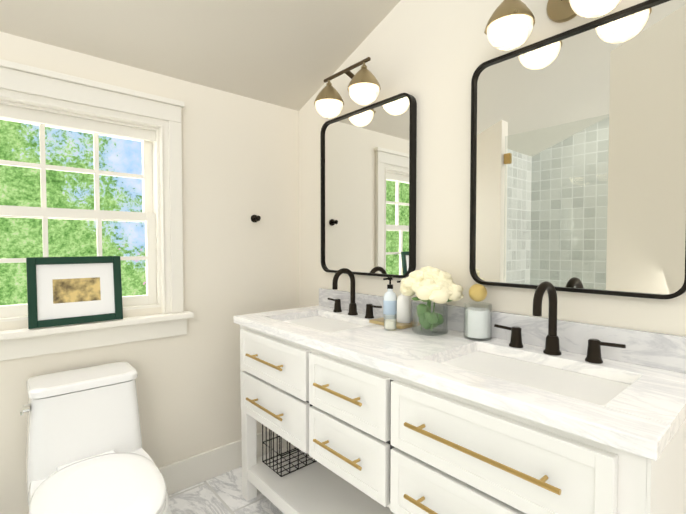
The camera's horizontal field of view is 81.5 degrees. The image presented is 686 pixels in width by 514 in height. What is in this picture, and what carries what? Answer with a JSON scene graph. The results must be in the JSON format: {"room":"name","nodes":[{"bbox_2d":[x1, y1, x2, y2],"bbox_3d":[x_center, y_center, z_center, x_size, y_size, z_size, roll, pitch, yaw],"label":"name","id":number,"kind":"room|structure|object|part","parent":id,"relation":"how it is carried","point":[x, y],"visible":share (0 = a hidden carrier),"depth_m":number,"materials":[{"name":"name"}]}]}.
{"room":"bathroom","nodes":[
{"label":"bathroom","id":0,"kind":"room"},
{"bbox_2d":[0,32,298,513],"bbox_3d":[-0.958,-0.311,1.990,1.995,3.000,0.160,-1,2,-41],"label":"wall","id":1,"kind":"structure","parent":0,"point":[240,161],"depth_m":2.10,"materials":[{"name":"beige paint"}]},
{"bbox_2d":[0,59,184,321],"bbox_3d":[-1.186,-0.239,1.748,0.920,1.046,0.170,-1,2,-41],"label":"window","id":2,"kind":"structure","parent":1,"relation":"in","point":[36,95],"depth_m":1.83,"materials":[{"name":"white paint"}]},
{"bbox_3d":[-1.204,-0.185,1.770,0.676,0.846,0.075,-1,2,-41],"label":"window sashes","id":3,"kind":"part","parent":2,"relation":"part of","materials":[{"name":"white wood"}]},
{"bbox_2d":[0,311,193,360],"bbox_3d":[-1.175,0.326,1.751,0.966,0.150,0.205,-1,2,-41],"label":"window sill","id":4,"kind":"structure","parent":1,"relation":"attached to","point":[20,343],"depth_m":1.73,"materials":[{"name":"white paint"}]},
{"bbox_2d":[26,256,122,328],"bbox_3d":[-1.134,0.141,1.698,0.335,0.285,0.022,-1,-5,-41],"label":"picture frame","id":5,"kind":"object","parent":4,"relation":"on","point":[61,291],"visible":0.98,"depth_m":1.69,"materials":[{"name":"teal"}]},
{"bbox_2d":[27,430,291,513],"bbox_3d":[-0.909,1.115,1.955,1.650,0.150,0.019,-1,2,-41],"label":"baseboard","id":6,"kind":"structure","parent":1,"relation":"attached to","point":[180,475],"depth_m":2.10,"materials":[{"name":"white paint"}]},
{"bbox_2d":[251,215,260,221],"bbox_3d":[-0.490,-0.219,2.256,0.044,0.044,0.055,-1,2,-41],"label":"robe hook","id":7,"kind":"object","parent":1,"relation":"attached to","point":[255,218],"visible":1,"depth_m":2.26,"materials":[{"name":"brown metal"}]},
{"bbox_2d":[0,0,400,110],"bbox_3d":[-0.250,-1.233,0.345,3.045,0.901,3.530,-1,2,-41],"label":"ceiling","id":8,"kind":"structure","parent":0,"point":[292,54],"depth_m":1.80,"materials":[{"name":"beige paint"}]},
{"bbox_2d":[166,467,283,513],"bbox_3d":[-0.250,1.286,0.419,3.045,0.100,3.530,-1,2,-41],"label":"floor","id":9,"kind":"structure","parent":0,"point":[221,494],"depth_m":1.95,"materials":[{"name":"stone"}]},
{"bbox_2d":[19,362,168,513],"bbox_3d":[-0.881,0.847,1.425,0.406,0.718,0.806,-1,2,-41],"label":"toilet","id":10,"kind":"object","parent":9,"relation":"on","point":[85,453],"visible":1,"depth_m":1.48,"materials":[{"name":"white ceramic"}]},
{"bbox_2d":[234,320,685,513],"bbox_3d":[0.203,0.771,1.507,0.588,0.865,1.632,-1,2,-41],"label":"bathroom vanity","id":11,"kind":"object","parent":9,"relation":"on","point":[365,414],"depth_m":1.13,"materials":[{"name":"white paint"}]},
{"bbox_2d":[262,424,316,476],"bbox_3d":[-0.253,0.911,1.995,0.245,0.223,0.177,-1,2,-41],"label":"wire basket","id":12,"kind":"object","parent":11,"relation":"on","point":[281,455],"visible":0.44,"depth_m":1.95,"materials":[{"name":"black metal"}]},
{"bbox_2d":[234,304,685,463],"bbox_3d":[0.215,0.321,1.511,0.551,0.035,1.668,-1,2,-41],"label":"countertop","id":13,"kind":"structure","parent":11,"relation":"on","point":[648,414],"depth_m":1.09,"materials":[{"name":"white stone"}]},
{"bbox_2d":[278,312,361,331],"bbox_3d":[-0.098,0.403,1.870,0.368,0.174,0.538,-1,2,-41],"label":"sink","id":14,"kind":"object","parent":13,"relation":"in","point":[315,320],"depth_m":1.97,"materials":[{"name":"white ceramic"}]},
{"bbox_2d":[328,268,381,318],"bbox_3d":[0.011,0.172,1.958,0.154,0.235,0.393,-1,2,-41],"label":"faucet","id":15,"kind":"object","parent":13,"relation":"on","point":[353,306],"visible":1,"depth_m":1.97,"materials":[{"name":"brown metal"}]},
{"bbox_2d":[384,314,396,330],"bbox_3d":[0.194,0.268,1.632,0.054,0.062,0.054,-1,2,-41],"label":"votive candle","id":16,"kind":"object","parent":13,"relation":"on","point":[389,324],"visible":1,"depth_m":1.61,"materials":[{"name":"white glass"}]},
{"bbox_2d":[369,318,420,328],"bbox_3d":[0.227,0.288,1.752,0.130,0.014,0.190,-1,2,-41],"label":"tray","id":17,"kind":"object","parent":13,"relation":"on","point":[379,321],"visible":0.42,"depth_m":1.71,"materials":[{"name":"gold metal"}]},
{"bbox_2d":[383,277,396,319],"bbox_3d":[0.212,0.185,1.795,0.062,0.189,0.061,-1,2,-41],"label":"clear soap bottle","id":18,"kind":"object","parent":17,"relation":"on","point":[389,304],"visible":0.81,"depth_m":1.77,"materials":[{"name":"white plastic"}]},
{"bbox_2d":[397,280,410,322],"bbox_3d":[0.264,0.190,1.721,0.063,0.184,0.062,-1,2,-41],"label":"soap bottle","id":19,"kind":"object","parent":17,"relation":"on","point":[403,309],"visible":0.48,"depth_m":1.70,"materials":[{"name":"white plastic"}]},
{"bbox_2d":[400,266,463,335],"bbox_3d":[0.359,0.168,1.584,0.228,0.265,0.244,-1,2,-41],"label":"vase","id":20,"kind":"object","parent":13,"relation":"on","point":[428,284],"visible":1,"depth_m":1.53,"materials":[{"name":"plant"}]},
{"bbox_2d":[464,284,491,340],"bbox_3d":[0.502,0.202,1.485,0.102,0.203,0.102,-1,2,-41],"label":"jar","id":21,"kind":"object","parent":13,"relation":"on","point":[477,322],"visible":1,"depth_m":1.46,"materials":[{"name":"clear glass"}]},
{"bbox_2d":[438,348,629,403],"bbox_3d":[0.525,0.424,1.153,0.368,0.174,0.538,-1,2,-41],"label":"sink","id":22,"kind":"object","parent":13,"relation":"in","point":[598,387],"depth_m":1.18,"materials":[{"name":"white ceramic"}]},
{"bbox_2d":[494,281,625,363],"bbox_3d":[0.633,0.193,1.240,0.154,0.235,0.393,-1,2,-41],"label":"faucet","id":23,"kind":"object","parent":13,"relation":"on","point":[552,345],"visible":1,"depth_m":1.26,"materials":[{"name":"brown metal"}]},
{"bbox_2d":[299,0,685,335],"bbox_3d":[0.839,-0.491,1.313,0.160,3.400,3.530,-1,2,-41],"label":"wall","id":24,"kind":"structure","parent":0,"point":[430,56],"depth_m":1.68,"materials":[{"name":"beige paint"}]},
{"bbox_2d":[314,57,380,118],"bbox_3d":[0.033,-0.813,1.949,0.211,0.213,0.415,-1,2,-41],"label":"sconce","id":25,"kind":"object","parent":24,"relation":"attached to","point":[364,87],"visible":1,"depth_m":1.84,"materials":[{"name":"gold metal"}]},
{"bbox_2d":[320,93,416,277],"bbox_3d":[0.101,-0.327,2.019,0.035,0.835,0.655,-1,2,-41],"label":"mirror","id":26,"kind":"object","parent":24,"relation":"attached to","point":[368,188],"visible":0.92,"depth_m":1.96,"materials":[{"name":"black metal"}]},
{"bbox_2d":[484,0,621,50],"bbox_3d":[0.653,-0.792,1.235,0.211,0.213,0.415,-1,2,-41],"label":"sconce","id":27,"kind":"object","parent":24,"relation":"attached to","point":[509,25],"visible":1,"depth_m":1.26,"materials":[{"name":"white glass"}]},
{"bbox_2d":[469,0,685,298],"bbox_3d":[0.721,-0.306,1.304,0.035,0.835,0.655,-1,2,-41],"label":"mirror","id":28,"kind":"object","parent":24,"relation":"attached to","point":[578,163],"visible":0.98,"depth_m":1.24,"materials":[{"name":"black metal"}]},
{"label":"outside","id":29,"kind":"structure","parent":0,"visible":0},
{"bbox_2d":[0,120,145,305],"bbox_3d":[-3.353,-0.364,3.777,12.000,9.000,0.001,-1,2,-41],"label":"window panes","id":30,"kind":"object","parent":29,"point":[20,186],"depth_m":4.17,"materials":[{"name":"clear glass"}]}
]}

